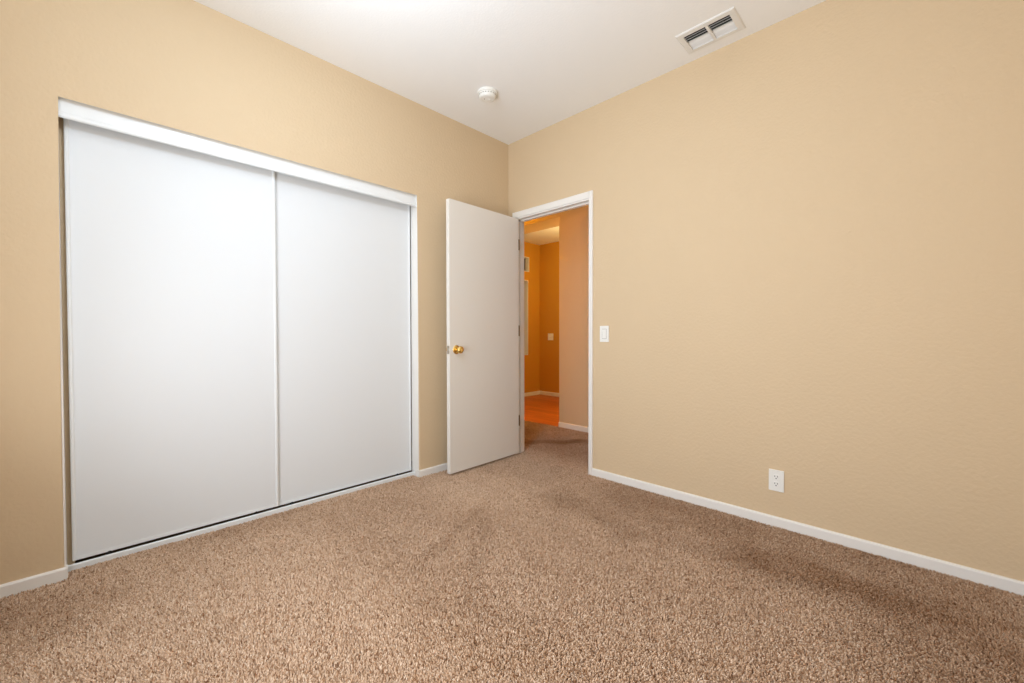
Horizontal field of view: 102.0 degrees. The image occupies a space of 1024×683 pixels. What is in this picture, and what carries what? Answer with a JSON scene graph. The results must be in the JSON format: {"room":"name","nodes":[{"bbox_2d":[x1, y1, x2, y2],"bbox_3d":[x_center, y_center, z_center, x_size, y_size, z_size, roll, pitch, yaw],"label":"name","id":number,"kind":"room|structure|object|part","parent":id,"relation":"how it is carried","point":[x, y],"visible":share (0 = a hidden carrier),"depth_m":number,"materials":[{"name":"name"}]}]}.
{"room":"empty bedroom","nodes":[
{"label":"empty bedroom","id":0,"kind":"room"},
{"bbox_2d":[0,0,507,584],"bbox_3d":[-1.145,-0.350,2.652,0.100,2.760,3.080,1,1,44],"label":"wall","id":1,"kind":"structure","parent":0,"point":[190,66],"depth_m":1.98,"materials":[{"name":"paint"}]},
{"bbox_2d":[0,565,67,597],"bbox_3d":[-2.065,1.010,1.678,0.042,0.064,0.366,1,1,44],"label":"baseboard","id":2,"kind":"structure","parent":1,"relation":"attached to","point":[15,587],"depth_m":1.73,"materials":[{"name":"white paint"}]},
{"bbox_2d":[63,118,278,560],"bbox_3d":[-1.688,-0.004,2.155,0.014,2.014,0.845,1,1,44],"label":"door","id":3,"kind":"structure","parent":1,"relation":"in","point":[171,250],"depth_m":2.09,"materials":[{"name":"white"}]},
{"bbox_3d":[-1.686,0.975,2.171,0.010,0.016,0.813,1,1,44],"label":"rail","id":4,"kind":"part","parent":3,"relation":"part of","materials":[{"name":"white metal"}]},
{"bbox_2d":[58,96,418,571],"bbox_3d":[-1.359,-0.020,2.462,0.112,2.095,1.788,1,1,44],"label":"trim","id":5,"kind":"structure","parent":1,"relation":"attached to","point":[69,109],"depth_m":2.09,"materials":[{"name":"white paint"}]},
{"bbox_2d":[272,172,410,507],"bbox_3d":[-1.098,-0.012,2.777,0.014,2.020,0.956,1,1,44],"label":"door","id":6,"kind":"structure","parent":1,"relation":"in","point":[343,255],"depth_m":2.73,"materials":[{"name":"white"}]},
{"bbox_3d":[-1.100,-1.014,2.760,0.010,0.016,0.924,1,1,44],"label":"rail","id":7,"kind":"part","parent":6,"relation":"part of","materials":[{"name":"white"}]},
{"bbox_3d":[-1.097,0.970,2.794,0.010,0.016,0.924,1,1,44],"label":"rail","id":8,"kind":"part","parent":6,"relation":"part of","materials":[{"name":"white metal"}]},
{"bbox_2d":[416,463,446,476],"bbox_3d":[-0.370,0.978,3.403,0.042,0.064,0.934,1,1,44],"label":"baseboard","id":9,"kind":"structure","parent":1,"relation":"attached to","point":[435,469],"depth_m":3.13,"materials":[{"name":"white paint"}]},
{"bbox_2d":[410,206,411,459],"bbox_3d":[-1.641,-0.401,2.731,0.720,2.860,2.388,1,1,44],"label":"wall","id":10,"kind":"structure","parent":0,"point":[410,206],"depth_m":3.49,"materials":[{"name":"paint"}]},
{"bbox_2d":[194,0,825,144],"bbox_3d":[-0.014,-1.788,1.513,3.080,0.150,3.080,1,1,44],"label":"ceiling","id":11,"kind":"structure","parent":0,"point":[547,62],"depth_m":2.38,"materials":[{"name":"white paint"}]},
{"bbox_2d":[478,87,496,102],"bbox_3d":[-0.171,-1.710,2.891,0.138,0.052,0.138,1,1,44],"label":"smoke detector","id":12,"kind":"object","parent":11,"relation":"attached to","point":[486,94],"visible":1,"depth_m":2.85,"materials":[{"name":"white plastic"}]},
{"bbox_2d":[675,7,745,53],"bbox_3d":[1.105,-1.804,2.315,0.308,0.170,0.205,1,1,44],"label":"ceiling vent","id":13,"kind":"object","parent":11,"relation":"in","point":[728,22],"visible":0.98,"depth_m":2.32,"materials":[{"name":"white metal"}]},
{"bbox_2d":[0,420,1023,682],"label":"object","id":14,"kind":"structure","parent":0,"point":[162,610],"depth_m":1.64,"materials":[{"name":"brown carpet"}]},
{"bbox_2d":[75,460,978,682],"bbox_3d":[-0.475,1.082,2.728,5.580,0.120,4.290,1,1,44],"label":"floor","id":15,"kind":"structure","parent":0,"point":[313,497],"depth_m":2.26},
{"bbox_2d":[524,242,539,392],"bbox_3d":[-0.110,-0.364,6.853,0.200,2.640,1.495,1,1,44],"label":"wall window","id":16,"kind":"structure","parent":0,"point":[532,360],"depth_m":7.19,"materials":[{"name":"paint"}]},
{"bbox_2d":[524,280,527,354],"bbox_3d":[-0.076,-0.402,6.827,0.124,1.276,0.877,1,1,44],"label":"window","id":17,"kind":"structure","parent":16,"relation":"attached to","point":[525,281],"depth_m":7.11,"materials":[{"name":"gold metal"}]},
{"bbox_2d":[524,257,528,271],"bbox_3d":[-0.067,-1.309,6.822,0.124,0.250,0.906,1,1,44],"label":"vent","id":18,"kind":"structure","parent":16,"relation":"attached to","point":[526,259],"depth_m":7.13,"materials":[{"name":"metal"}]},
{"bbox_2d":[524,391,539,396],"bbox_3d":[-0.032,0.912,6.800,0.012,0.063,1.495,1,1,44],"label":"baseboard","id":19,"kind":"structure","parent":16,"relation":"attached to","point":[534,392],"depth_m":7.17,"materials":[{"name":"white paint"}]},
{"bbox_2d":[524,394,558,426],"bbox_3d":[1.118,1.025,5.516,3.855,0.124,1.920,1,1,44],"label":"floor","id":20,"kind":"structure","parent":0,"point":[543,409],"depth_m":5.85,"materials":[{"name":"orange wood"}]},
{"bbox_2d":[524,226,558,244],"bbox_3d":[0.723,-1.706,5.144,3.955,0.100,2.930,1,1,44],"label":"ceiling","id":21,"kind":"structure","parent":0,"point":[550,235],"depth_m":6.64,"materials":[{"name":"white paint"}]},
{"bbox_2d":[539,241,558,392],"bbox_3d":[1.753,-0.355,6.141,3.855,2.640,0.100,1,1,44],"label":"wall","id":22,"kind":"structure","parent":0,"point":[548,253],"depth_m":7.16,"materials":[{"name":"paint"}]},
{"bbox_2d":[540,391,558,396],"bbox_3d":[1.756,0.921,6.084,3.543,0.063,0.012,1,1,44],"label":"baseboard","id":23,"kind":"structure","parent":22,"relation":"attached to","point":[541,392],"depth_m":7.16,"materials":[{"name":"white paint"}]},
{"bbox_2d":[548,333,552,339],"bbox_3d":[0.661,-0.080,7.137,0.115,0.115,0.018,1,1,44],"label":"switch plate","id":24,"kind":"object","parent":22,"relation":"attached to","point":[550,336],"visible":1,"depth_m":7.14,"materials":[{"name":"white plastic"}]},
{"bbox_2d":[524,205,588,426],"bbox_3d":[0.540,-0.332,4.939,3.900,2.640,0.325,1,1,44],"label":"wall","id":25,"kind":"structure","parent":0,"point":[573,224],"depth_m":4.58,"materials":[{"name":"paint"}]},
{"bbox_2d":[559,422,587,431],"bbox_3d":[1.140,0.960,4.138,1.695,0.069,0.012,1,1,44],"label":"baseboard","id":26,"kind":"structure","parent":25,"relation":"attached to","point":[561,424],"depth_m":4.58,"materials":[{"name":"white paint"}]},
{"bbox_2d":[508,0,1023,581],"bbox_3d":[1.067,-0.355,2.707,3.180,2.760,0.100,1,1,44],"label":"wall","id":27,"kind":"structure","parent":0,"point":[808,227],"depth_m":2.11,"materials":[{"name":"paint"}]},
{"bbox_2d":[446,198,519,473],"bbox_3d":[-0.212,-0.039,3.347,0.164,2.034,0.780,1,1,43],"label":"door","id":28,"kind":"structure","parent":27,"relation":"in","point":[483,245],"depth_m":3.29,"materials":[{"name":"white paint"}]},
{"bbox_3d":[-0.389,0.061,3.079,0.054,0.055,0.055,1,1,43],"label":"knob","id":29,"kind":"part","parent":28,"relation":"part of","materials":[{"name":"gold metal"}]},
{"bbox_2d":[512,190,592,474],"bbox_3d":[0.344,-0.059,3.423,0.831,2.134,0.128,1,1,44],"label":"door frame","id":30,"kind":"structure","parent":27,"relation":"attached to","point":[586,198],"depth_m":3.34,"materials":[{"name":"white paint"}]},
{"bbox_2d":[600,326,608,341],"bbox_3d":[0.672,-0.056,3.023,0.073,0.117,0.011,1,1,44],"label":"light switch","id":31,"kind":"object","parent":27,"relation":"attached to","point":[604,330],"visible":1,"depth_m":3.02,"materials":[{"name":"white plastic"}]},
{"bbox_2d":[769,469,783,492],"bbox_3d":[1.450,0.763,2.276,0.071,0.115,0.009,1,1,44],"label":"power outlet","id":32,"kind":"object","parent":27,"relation":"attached to","point":[776,477],"visible":1,"depth_m":2.27,"materials":[{"name":"white plastic"}]},
{"bbox_2d":[773,481,779,486],"bbox_3d":[1.448,0.782,2.274,0.034,0.028,0.003,1,1,44],"label":"receptacle","id":33,"kind":"object","parent":32,"relation":"attached to","point":[775,483],"depth_m":2.27,"materials":[{"name":"white plastic"}]},
{"bbox_2d":[773,474,779,479],"bbox_3d":[1.448,0.743,2.273,0.034,0.028,0.003,1,1,44],"label":"receptacle","id":34,"kind":"object","parent":32,"relation":"attached to","point":[775,476],"depth_m":2.27,"materials":[{"name":"white plastic"}]},
{"bbox_2d":[592,468,1023,595],"bbox_3d":[1.384,0.993,2.343,2.189,0.064,0.012,1,1,44],"label":"baseboard","id":35,"kind":"structure","parent":27,"relation":"attached to","point":[1011,585],"depth_m":2.08,"materials":[{"name":"white paint"}]}
]}

